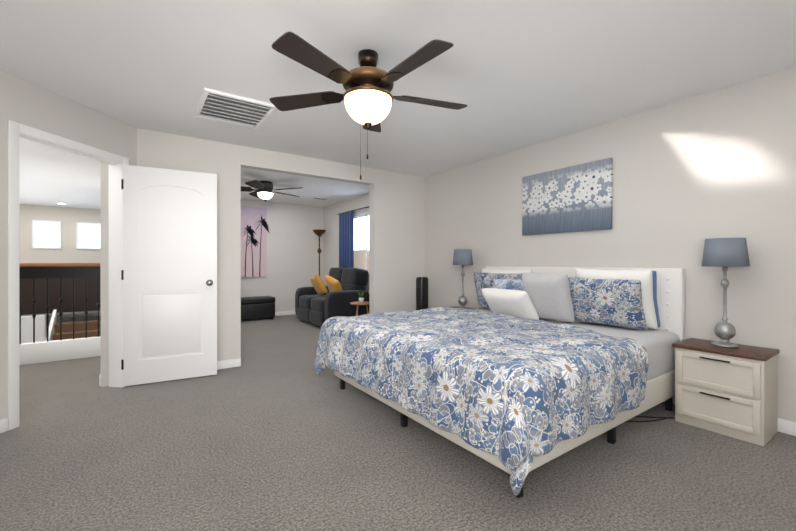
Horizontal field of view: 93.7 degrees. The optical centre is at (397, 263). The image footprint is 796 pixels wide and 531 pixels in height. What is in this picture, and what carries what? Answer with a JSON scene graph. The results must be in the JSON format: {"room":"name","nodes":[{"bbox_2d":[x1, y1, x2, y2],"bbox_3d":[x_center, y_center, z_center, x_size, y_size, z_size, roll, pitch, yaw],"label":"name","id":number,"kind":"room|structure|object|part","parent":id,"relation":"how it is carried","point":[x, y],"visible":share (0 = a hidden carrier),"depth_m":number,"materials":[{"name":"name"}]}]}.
{"room":"bedroom","nodes":[
{"label":"bedroom","id":0,"kind":"room"},
{"bbox_2d":[19,204,100,335],"bbox_3d":[-8.049,1.318,8.508,2.850,5.240,0.120,0,0,-35],"label":"wall","id":1,"kind":"structure","parent":0,"point":[69,218],"depth_m":8.62,"materials":[{"name":"paint"}]},
{"bbox_2d":[32,220,61,248],"bbox_3d":[-7.968,-0.647,8.471,0.490,0.640,0.027,0,0,-35],"label":"window","id":2,"kind":"structure","parent":1,"relation":"in","point":[46,234],"depth_m":8.47,"materials":[{"name":"white glass"}]},
{"bbox_3d":[-8.154,-0.647,8.340,0.035,0.570,0.027,0,0,-35],"label":"frame","id":3,"kind":"part","parent":2,"relation":"part of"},
{"bbox_3d":[-7.968,-0.950,8.471,0.490,0.035,0.027,0,0,-35],"label":"frame","id":4,"kind":"part","parent":2,"relation":"part of","materials":[{"name":"white plastic"}]},
{"bbox_3d":[-7.968,-0.344,8.471,0.490,0.035,0.027,0,0,-35],"label":"frame","id":5,"kind":"part","parent":2,"relation":"part of","materials":[{"name":"white"}]},
{"bbox_3d":[-7.782,-0.647,8.602,0.035,0.570,0.027,0,0,-35],"label":"frame","id":6,"kind":"part","parent":2,"relation":"part of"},
{"bbox_2d":[21,277,100,314],"bbox_3d":[-7.997,0.598,8.434,2.850,1.080,0.060,0,0,-35],"label":"wainscot","id":7,"kind":"structure","parent":1,"relation":"attached to","point":[54,294],"depth_m":8.55,"materials":[{"name":"brown wood"}]},
{"bbox_2d":[76,222,99,249],"bbox_3d":[-7.355,-0.647,8.902,0.490,0.640,0.027,0,0,-35],"label":"window","id":8,"kind":"structure","parent":1,"relation":"in","point":[87,235],"depth_m":8.88,"materials":[{"name":"white glass"}]},
{"bbox_3d":[-7.541,-0.647,8.771,0.035,0.570,0.027,0,0,-35],"label":"frame","id":9,"kind":"part","parent":8,"relation":"part of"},
{"bbox_3d":[-7.355,-0.950,8.902,0.490,0.035,0.027,0,0,-35],"label":"frame","id":10,"kind":"part","parent":8,"relation":"part of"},
{"bbox_2d":[21,310,100,317],"bbox_3d":[-7.928,1.163,8.336,2.850,0.050,0.700,0,0,-35],"label":"floor","id":11,"kind":"structure","parent":0,"point":[81,313],"depth_m":8.43,"materials":[{"name":"wood"}]},
{"bbox_2d":[0,69,136,419],"bbox_3d":[-2.689,-0.080,2.780,0.120,2.440,1.990,0,0,8],"label":"wall","id":12,"kind":"structure","parent":0,"point":[43,109],"depth_m":2.71,"materials":[{"name":"paint"}]},
{"bbox_2d":[0,418,7,433],"bbox_3d":[-2.707,1.096,2.192,0.012,0.090,0.700,0,0,8],"label":"baseboard","id":13,"kind":"structure","parent":12,"relation":"attached to","point":[4,425],"depth_m":2.51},
{"bbox_2d":[7,120,128,429],"bbox_3d":[-2.648,0.082,3.021,0.141,2.116,0.952,0,0,8],"label":"door frame","id":14,"kind":"structure","parent":12,"relation":"attached to","point":[13,271],"depth_m":2.82,"materials":[{"name":"white wood"}]},
{"bbox_2d":[19,135,116,164],"bbox_3d":[-2.651,-0.904,3.021,0.035,0.012,0.820,0,0,8],"label":"door frame","id":15,"kind":"object","parent":12,"relation":"attached to","point":[60,148],"visible":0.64,"depth_m":2.97,"materials":[{"name":"white wood"}]},
{"bbox_2d":[121,164,216,385],"bbox_3d":[-2.186,0.113,3.607,0.787,2.030,0.042,0,0,-29],"label":"entry door","id":16,"kind":"structure","parent":12,"relation":"in","point":[141,193],"depth_m":3.58,"materials":[{"name":"white wood"}]},
{"bbox_3d":[-2.520,0.928,3.415,0.016,0.090,0.024,0,0,-29],"label":"entry door hinge","id":17,"kind":"part","parent":16,"relation":"part of","materials":[{"name":"black metal"}]},
{"bbox_3d":[-2.520,0.108,3.415,0.016,0.090,0.024,0,0,-29],"label":"entry door hinge","id":18,"kind":"part","parent":16,"relation":"part of","materials":[{"name":"black metal"}]},
{"bbox_3d":[-2.520,-0.722,3.414,0.016,0.090,0.024,0,0,-29],"label":"entry door hinge","id":19,"kind":"part","parent":16,"relation":"part of","materials":[{"name":"black metal"}]},
{"bbox_3d":[-2.463,0.113,3.445,0.120,2.030,0.011,0,0,-29],"label":"left entry door stile","id":20,"kind":"part","parent":16,"relation":"part of","materials":[{"name":"white wood"}]},
{"bbox_3d":[-2.176,1.016,3.602,0.535,0.225,0.011,0,0,-29],"label":"entry door bottom rail","id":21,"kind":"part","parent":16,"relation":"part of","materials":[{"name":"white wood"}]},
{"bbox_3d":[-2.176,0.193,3.602,0.535,0.170,0.011,0,0,-29],"label":"entry door rail","id":22,"kind":"part","parent":16,"relation":"part of","materials":[{"name":"white wood"}]},
{"bbox_3d":[-2.176,-0.787,3.601,0.535,0.230,0.011,0,0,-29],"label":"entry door top rail","id":23,"kind":"part","parent":16,"relation":"part of","materials":[{"name":"white wood"}]},
{"bbox_3d":[-2.177,0.591,3.604,0.479,0.569,0.007,0,0,-29],"label":"entry door lower panel","id":24,"kind":"part","parent":16,"relation":"part of","materials":[{"name":"white wood"}]},
{"bbox_3d":[-2.177,-0.317,3.603,0.479,0.794,0.007,0,0,-29],"label":"upper entry door panel","id":25,"kind":"part","parent":16,"relation":"part of","materials":[{"name":"white wood"}]},
{"bbox_2d":[206,280,212,285],"bbox_3d":[-1.906,0.198,3.770,0.064,0.064,0.169,0,0,-29],"label":"door knob","id":26,"kind":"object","parent":16,"relation":"attached to","point":[209,282],"depth_m":3.70,"materials":[{"name":"silver metal"}]},
{"bbox_3d":[-1.889,0.113,3.759,0.120,2.030,0.011,0,0,-29],"label":"right entry door stile","id":27,"kind":"part","parent":16,"relation":"part of","materials":[{"name":"white wood"}]},
{"bbox_2d":[100,128,423,386],"bbox_3d":[-1.204,-0.080,4.581,3.830,2.440,0.120,0,0,-35],"label":"wall","id":28,"kind":"structure","parent":0,"point":[163,150],"depth_m":4.13,"materials":[{"name":"paint"}]},
{"bbox_2d":[217,358,240,369],"bbox_3d":[-2.115,1.095,3.860,0.922,0.090,0.012,0,0,-35],"label":"baseboard","id":29,"kind":"structure","parent":28,"relation":"attached to","point":[230,363],"depth_m":4.05,"materials":[{"name":"white wood"}]},
{"bbox_2d":[241,199,322,311],"bbox_3d":[-3.332,-0.082,7.608,3.830,2.440,0.120,0,0,-35],"label":"wall","id":30,"kind":"structure","parent":0,"point":[292,252],"depth_m":8.18,"materials":[{"name":"paint"}]},
{"bbox_2d":[241,206,268,276],"bbox_3d":[-3.159,-0.437,7.633,1.053,1.450,0.032,0,0,-35],"label":"framed picture","id":31,"kind":"object","parent":30,"relation":"attached to","point":[254,227],"visible":0.52,"depth_m":7.73},
{"bbox_2d":[275,310,295,315],"bbox_3d":[-3.245,1.093,7.589,3.710,0.090,0.012,0,0,-35],"label":"baseboard","id":32,"kind":"structure","parent":30,"relation":"attached to","point":[281,313],"depth_m":8.13,"materials":[{"name":"white wood"}]},
{"bbox_2d":[0,314,795,530],"bbox_3d":[-1.778,1.165,3.096,6.880,0.050,9.450,0,0,-35],"label":"floor","id":33,"kind":"structure","parent":0,"point":[274,433],"depth_m":2.08,"materials":[{"name":"carpet"}]},
{"bbox_2d":[19,336,100,364],"bbox_3d":[-4.606,1.025,3.949,2.437,0.230,0.100,0,0,-35],"label":"trim","id":34,"kind":"structure","parent":33,"relation":"on","point":[52,351],"depth_m":4.35,"materials":[{"name":"white wood"}]},
{"bbox_2d":[19,263,99,343],"bbox_3d":[-4.606,0.454,3.949,2.437,0.909,0.070,0,0,-35],"label":"railing","id":35,"kind":"object","parent":34,"relation":"on","point":[55,270],"visible":0.77,"depth_m":4.37,"materials":[{"name":"black metal"}]},
{"bbox_2d":[241,296,274,321],"bbox_3d":[-2.882,0.913,7.497,0.712,0.450,0.432,0,0,-35],"label":"ottoman","id":36,"kind":"object","parent":33,"relation":"on","point":[258,307],"visible":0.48,"depth_m":7.34,"materials":[{"name":"leather"}]},
{"bbox_3d":[-2.882,0.741,7.497,0.712,0.105,0.432,0,0,-35],"label":"lid","id":37,"kind":"part","parent":36,"relation":"part of","materials":[{"name":"leather"}]},
{"bbox_2d":[313,229,325,275],"bbox_3d":[-1.738,0.203,8.252,0.290,1.870,0.290,0,0,-35],"label":"floor lamp","id":38,"kind":"object","parent":33,"relation":"on","point":[319,232],"visible":0.75,"depth_m":8.21,"materials":[{"name":"brown metal"}]},
{"bbox_2d":[295,268,368,326],"bbox_3d":[-1.237,0.599,7.046,0.952,1.020,1.650,0,0,-35],"label":"loveseat","id":39,"kind":"object","parent":33,"relation":"on","point":[319,303],"visible":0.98,"depth_m":6.68,"materials":[{"name":"black fabric"}]},
{"bbox_3d":[-1.676,0.788,7.600,0.810,0.620,0.240,0,0,-35],"label":"arm","id":40,"kind":"part","parent":39,"relation":"part of"},
{"bbox_3d":[-1.542,0.749,7.192,0.600,0.260,0.600,0,0,-35],"label":"seat","id":41,"kind":"part","parent":39,"relation":"part of","materials":[{"name":"black fabric"}]},
{"bbox_3d":[-1.203,0.749,6.710,0.600,0.260,0.600,0,0,-35],"label":"seat","id":42,"kind":"part","parent":39,"relation":"part of","materials":[{"name":"black fabric"}]},
{"bbox_2d":[310,274,326,294],"bbox_3d":[-1.544,0.428,7.264,0.259,0.469,0.522,0,0,-35],"label":"pillow","id":43,"kind":"object","parent":39,"relation":"on","point":[319,288],"depth_m":7.15,"materials":[{"name":"yellow fabric"}]},
{"bbox_2d":[325,275,342,291],"bbox_3d":[-1.130,0.439,6.675,0.280,0.490,0.554,0,0,-35],"label":"pillow","id":44,"kind":"object","parent":39,"relation":"on","point":[333,285],"depth_m":6.55,"materials":[{"name":"yellow fabric"}]},
{"bbox_3d":[-0.865,0.789,6.446,0.810,0.620,0.240,0,0,-35],"label":"arm","id":45,"kind":"part","parent":39,"relation":"part of"},
{"bbox_2d":[350,292,368,315],"bbox_3d":[-0.613,0.799,6.097,0.350,0.685,0.368,0,0,-35],"label":"side table","id":46,"kind":"object","parent":33,"relation":"on","point":[361,301],"visible":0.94,"depth_m":6.05,"materials":[{"name":"brown wood"}]},
{"bbox_2d":[416,277,427,309],"bbox_3d":[0.346,0.669,5.342,0.220,0.940,0.220,0,0,-35],"label":"tower fan","id":47,"kind":"object","parent":33,"relation":"on","point":[421,293],"visible":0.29,"depth_m":5.29,"materials":[{"name":"black plastic"}]},
{"bbox_2d":[315,266,684,497],"bbox_3d":[0.779,0.590,3.129,2.242,1.100,2.288,0,0,-35],"label":"bed","id":48,"kind":"object","parent":33,"relation":"on","point":[520,374],"visible":1,"depth_m":2.37,"materials":[{"name":"fabric"}]},
{"bbox_3d":[-0.504,1.075,3.387,0.036,0.130,0.036,0,0,-35],"label":"leg","id":49,"kind":"part","parent":48,"relation":"part of","materials":[{"name":"black wood"}]},
{"bbox_3d":[0.043,1.075,2.610,0.036,0.130,0.036,0,0,-35],"label":"leg","id":50,"kind":"part","parent":48,"relation":"part of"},
{"bbox_3d":[0.812,0.915,3.151,2.020,0.210,2.000,0,0,-35],"label":"frame","id":51,"kind":"part","parent":48,"relation":"part of","materials":[{"name":"fabric"}]},
{"bbox_2d":[482,269,532,273],"bbox_3d":[1.227,0.295,4.176,0.190,0.492,0.740,0,0,-35],"label":"pillow","id":52,"kind":"object","parent":48,"relation":"on","point":[501,271],"depth_m":4.11,"materials":[{"name":"white fabric"}]},
{"bbox_2d":[482,288,538,319],"bbox_3d":[1.070,0.390,3.601,0.269,0.289,0.612,0,0,-35],"label":"pillow","id":53,"kind":"object","parent":48,"relation":"on","point":[515,303],"depth_m":3.45,"materials":[{"name":"white fabric"}]},
{"bbox_3d":[0.590,1.076,1.833,0.036,0.130,0.036,0,0,-35],"label":"leg","id":54,"kind":"part","parent":48,"relation":"part of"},
{"bbox_2d":[522,273,574,321],"bbox_3d":[1.368,0.305,3.420,0.260,0.461,0.480,0,0,-35],"label":"pillow","id":55,"kind":"object","parent":48,"relation":"on","point":[552,296],"depth_m":3.30,"materials":[{"name":"white fabric"}]},
{"bbox_3d":[0.820,0.685,3.156,1.980,0.290,2.010,0,0,-35],"label":"mattress","id":56,"kind":"part","parent":48,"relation":"part of","materials":[{"name":"fabric"}]},
{"bbox_3d":[1.668,0.465,3.756,0.067,0.850,2.015,0,0,-35],"label":"headboard","id":57,"kind":"part","parent":48,"relation":"part of","materials":[{"name":"leather"}]},
{"bbox_3d":[1.358,1.075,2.374,0.036,0.130,0.036,0,0,-35],"label":"leg","id":58,"kind":"part","parent":48,"relation":"part of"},
{"bbox_2d":[576,268,657,328],"bbox_3d":[1.835,0.285,3.173,0.208,0.507,0.660,0,0,-35],"label":"pillow","id":59,"kind":"object","parent":48,"relation":"on","point":[648,278],"depth_m":2.96,"materials":[{"name":"blue fabric"}]},
{"bbox_2d":[652,271,659,326],"bbox_3d":[1.914,0.290,3.217,0.190,0.492,0.620,0,0,-35],"label":"pillow","id":60,"kind":"object","parent":48,"relation":"on","point":[656,274],"depth_m":2.98,"materials":[{"name":"fabric"}]},
{"bbox_3d":[2.103,1.075,2.897,0.036,0.130,0.036,0,0,-35],"label":"leg","id":61,"kind":"part","parent":48,"relation":"part of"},
{"bbox_2d":[625,417,668,421],"bbox_3d":[1.591,1.134,2.781,0.652,0.008,0.545,0,0,-35],"label":"cord","id":62,"kind":"object","parent":33,"relation":"on","point":[648,421],"visible":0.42,"depth_m":2.68,"materials":[{"name":"black plastic"}]},
{"bbox_2d":[635,416,674,418],"bbox_3d":[1.686,1.134,2.873,0.396,0.008,0.625,0,0,-35],"label":"cord","id":63,"kind":"object","parent":33,"relation":"on","point":[654,417],"visible":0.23,"depth_m":2.74,"materials":[{"name":"black plastic"}]},
{"bbox_2d":[672,338,779,446],"bbox_3d":[2.264,0.860,2.595,0.393,0.560,0.490,0,0,-35],"label":"nightstand","id":64,"kind":"object","parent":33,"relation":"on","point":[731,392],"visible":1,"depth_m":2.47,"materials":[{"name":"paint"}]},
{"bbox_3d":[2.013,0.735,2.666,0.019,0.220,0.035,0,0,-35],"label":"drawer","id":65,"kind":"part","parent":64,"relation":"part of","materials":[{"name":"paint"}]},
{"bbox_3d":[2.013,0.970,2.666,0.019,0.210,0.035,0,0,-35],"label":"drawer","id":66,"kind":"part","parent":64,"relation":"part of","materials":[{"name":"paint"}]},
{"bbox_3d":[2.107,0.643,2.485,0.008,0.010,0.160,0,0,-35],"label":"handle","id":67,"kind":"part","parent":64,"relation":"part of","materials":[{"name":"black metal"}]},
{"bbox_3d":[2.107,0.883,2.485,0.008,0.010,0.160,0,0,-35],"label":"handle","id":68,"kind":"part","parent":64,"relation":"part of","materials":[{"name":"black metal"}]},
{"bbox_3d":[2.129,0.643,2.500,0.019,0.035,0.370,0,0,-35],"label":"drawer","id":69,"kind":"part","parent":64,"relation":"part of","materials":[{"name":"paint"}]},
{"bbox_3d":[2.129,0.828,2.500,0.019,0.035,0.370,0,0,-35],"label":"drawer","id":70,"kind":"part","parent":64,"relation":"part of","materials":[{"name":"paint"}]},
{"bbox_3d":[2.129,0.883,2.500,0.019,0.035,0.370,0,0,-35],"label":"drawer","id":71,"kind":"part","parent":64,"relation":"part of","materials":[{"name":"paint"}]},
{"bbox_3d":[2.129,1.058,2.501,0.019,0.035,0.370,0,0,-35],"label":"drawer","id":72,"kind":"part","parent":64,"relation":"part of","materials":[{"name":"paint"}]},
{"bbox_3d":[2.133,0.735,2.503,0.011,0.150,0.370,0,0,-35],"label":"drawer","id":73,"kind":"part","parent":64,"relation":"part of","materials":[{"name":"paint"}]},
{"bbox_3d":[2.133,0.970,2.503,0.011,0.140,0.370,0,0,-35],"label":"drawer","id":74,"kind":"part","parent":64,"relation":"part of","materials":[{"name":"paint"}]},
{"bbox_2d":[702,238,749,347],"bbox_3d":[2.290,0.203,2.613,0.256,0.750,0.256,0,0,-35],"label":"table lamp","id":75,"kind":"object","parent":64,"relation":"on","point":[724,253],"visible":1,"depth_m":2.56,"materials":[{"name":"grey fabric"}]},
{"bbox_3d":[2.290,-0.074,2.613,0.256,0.195,0.256,0,0,-35],"label":"lamp shade","id":76,"kind":"part","parent":75,"relation":"part of","materials":[{"name":"fabric"}]},
{"bbox_3d":[2.246,0.736,2.335,0.019,0.220,0.035,0,0,-35],"label":"drawer","id":77,"kind":"part","parent":64,"relation":"part of","materials":[{"name":"paint"}]},
{"bbox_3d":[2.246,0.971,2.335,0.019,0.210,0.035,0,0,-35],"label":"drawer","id":78,"kind":"part","parent":64,"relation":"part of","materials":[{"name":"paint"}]},
{"bbox_3d":[0.777,0.860,4.710,0.393,0.560,0.490,0,0,-35],"label":"nightstand","id":79,"kind":"object","parent":33,"relation":"on","visible":0},
{"bbox_2d":[453,249,472,308],"bbox_3d":[0.817,0.203,4.707,0.256,0.750,0.256,0,0,-35],"label":"table lamp","id":80,"kind":"object","parent":79,"relation":"on","point":[462,257],"visible":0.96,"depth_m":4.63,"materials":[{"name":"grey fabric"}]},
{"bbox_3d":[0.817,-0.075,4.707,0.256,0.195,0.256,0,0,-35],"label":"lamp shade","id":81,"kind":"part","parent":80,"relation":"part of","materials":[{"name":"fabric"}]},
{"bbox_2d":[0,0,795,208],"bbox_3d":[-2.771,-1.325,4.506,6.880,0.050,12.900,0,0,-35],"label":"ceiling","id":82,"kind":"structure","parent":0,"point":[512,75],"depth_m":2.47,"materials":[{"name":"paint"}]},
{"bbox_2d":[194,88,276,128],"bbox_3d":[-1.386,-1.288,3.163,0.540,0.042,0.610,0,0,-35],"label":"ceiling vent","id":83,"kind":"object","parent":82,"relation":"in","point":[219,106],"visible":0.94,"depth_m":3.13,"materials":[{"name":"white metal"}]},
{"bbox_2d":[241,180,302,201],"bbox_3d":[-2.155,-1.144,6.022,1.252,0.312,1.209,0,0,-35],"label":"ceiling fan","id":84,"kind":"object","parent":82,"relation":"hanging from","point":[263,189],"visible":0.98,"depth_m":5.90,"materials":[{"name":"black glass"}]},
{"bbox_3d":[-2.537,-1.171,5.864,0.446,0.062,0.261,0,0,-35],"label":"blade","id":85,"kind":"part","parent":84,"relation":"part of","materials":[{"name":"black wood"}]},
{"bbox_3d":[-2.392,-1.171,6.330,0.183,0.062,0.432,0,0,-35],"label":"blade","id":86,"kind":"part","parent":84,"relation":"part of","materials":[{"name":"black wood"}]},
{"bbox_3d":[-2.126,-1.171,5.566,0.358,0.062,0.431,0,0,-35],"label":"blade","id":87,"kind":"part","parent":84,"relation":"part of","materials":[{"name":"black wood"}]},
{"bbox_3d":[-2.131,-1.074,5.995,0.240,0.100,0.240,0,0,-35],"label":"lamp shade","id":88,"kind":"part","parent":84,"relation":"part of","materials":[{"name":"white glass"}]},
{"bbox_3d":[-2.131,-1.216,5.995,0.250,0.169,0.250,0,0,-35],"label":"motor","id":89,"kind":"part","parent":84,"relation":"part of","materials":[{"name":"black metal"}]},
{"bbox_3d":[-1.720,-1.171,5.873,0.375,0.062,0.421,0,0,-35],"label":"blade","id":90,"kind":"part","parent":84,"relation":"part of","materials":[{"name":"black wood"}]},
{"bbox_2d":[269,32,466,179],"bbox_3d":[-0.156,-0.912,2.297,1.309,0.773,1.267,0,0,-35],"label":"ceiling fan","id":91,"kind":"object","parent":82,"relation":"hanging from","point":[367,97],"visible":1,"depth_m":2.20,"materials":[{"name":"brown metal"}]},
{"bbox_3d":[-0.614,-1.065,2.449,0.374,0.034,0.428,0,0,-35],"label":"blade","id":92,"kind":"part","parent":91,"relation":"part of","materials":[{"name":"brown wood"}]},
{"bbox_3d":[-0.429,-1.064,1.955,0.468,0.034,0.271,0,0,-35],"label":"blade","id":93,"kind":"part","parent":91,"relation":"part of","materials":[{"name":"brown wood"}]},
{"bbox_3d":[-0.237,-0.784,2.364,0.003,0.450,0.003,0,0,-35],"label":"chain","id":94,"kind":"part","parent":91,"relation":"part of","materials":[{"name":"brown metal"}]},
{"bbox_3d":[-0.186,-1.105,2.326,0.310,0.160,0.310,0,0,-35],"label":"motor","id":95,"kind":"part","parent":91,"relation":"part of","materials":[{"name":"brown metal"}]},
{"bbox_3d":[-0.186,-0.943,2.326,0.296,0.150,0.296,0,0,-35],"label":"lamp shade","id":96,"kind":"part","parent":91,"relation":"part of","materials":[{"name":"white glass"}]},
{"bbox_3d":[-0.197,-1.065,2.771,0.346,0.034,0.444,0,0,-35],"label":"blade","id":97,"kind":"part","parent":91,"relation":"part of","materials":[{"name":"brown wood"}]},
{"bbox_3d":[0.091,-1.064,1.982,0.149,0.034,0.467,0,0,-35],"label":"blade","id":98,"kind":"part","parent":91,"relation":"part of","materials":[{"name":"brown wood"}]},
{"bbox_3d":[0.234,-1.065,2.469,0.472,0.034,0.234,0,0,-35],"label":"blade","id":99,"kind":"part","parent":91,"relation":"part of","materials":[{"name":"brown wood"}]},
{"bbox_2d":[323,66,795,421],"bbox_3d":[0.921,-0.081,4.994,0.120,2.440,9.450,0,0,-35],"label":"wall","id":100,"kind":"structure","parent":0,"point":[691,175],"depth_m":3.00,"materials":[{"name":"paint"}]},
{"bbox_2d":[337,206,368,271],"bbox_3d":[-0.638,-0.177,7.107,0.206,1.730,2.000,0,0,-35],"label":"window","id":101,"kind":"structure","parent":100,"relation":"in","point":[353,241],"depth_m":7.46,"materials":[{"name":"white"}]},
{"bbox_2d":[339,211,353,267],"bbox_3d":[-1.063,-0.172,7.584,0.060,1.720,0.630,0,0,-35],"label":"curtain","id":102,"kind":"object","parent":101,"relation":"hanging from","point":[346,219],"depth_m":7.56,"materials":[{"name":"blue fabric"}]},
{"bbox_3d":[-0.596,-0.919,7.136,0.045,0.045,1.400,0,0,-35],"label":"frame","id":103,"kind":"part","parent":101,"relation":"part of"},
{"bbox_3d":[-0.555,-0.377,7.165,0.004,1.130,1.400,0,0,-35],"label":"glass","id":104,"kind":"part","parent":101,"relation":"part of","materials":[{"name":"white glass"}]},
{"bbox_3d":[-0.596,-0.377,7.136,0.045,1.130,0.040,0,0,-35],"label":"frame","id":105,"kind":"part","parent":101,"relation":"part of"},
{"bbox_2d":[522,158,612,234],"bbox_3d":[1.674,-0.635,3.787,0.033,0.650,0.950,0,0,-35],"label":"framed picture","id":106,"kind":"object","parent":100,"relation":"attached to","point":[576,198],"visible":0.98,"depth_m":3.71,"materials":[{"name":"fabric"}]},
{"bbox_2d":[664,396,795,435],"bbox_3d":[1.931,1.095,3.443,0.012,0.090,5.350,0,0,-35],"label":"baseboard","id":107,"kind":"structure","parent":100,"relation":"attached to","point":[787,427],"depth_m":2.49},
{"bbox_3d":[-6.254,4.064,5.958,2.850,0.050,5.120,0,0,-35],"label":"floor","id":108,"kind":"structure","parent":0,"visible":0},
{"bbox_2d":[21,309,100,342],"bbox_3d":[-6.231,2.804,6.732,1.880,3.570,3.920,0,0,-35],"label":"stairs","id":109,"kind":"structure","parent":108,"relation":"on","point":[40,329],"depth_m":7.87,"materials":[{"name":"carpet"}]}
]}

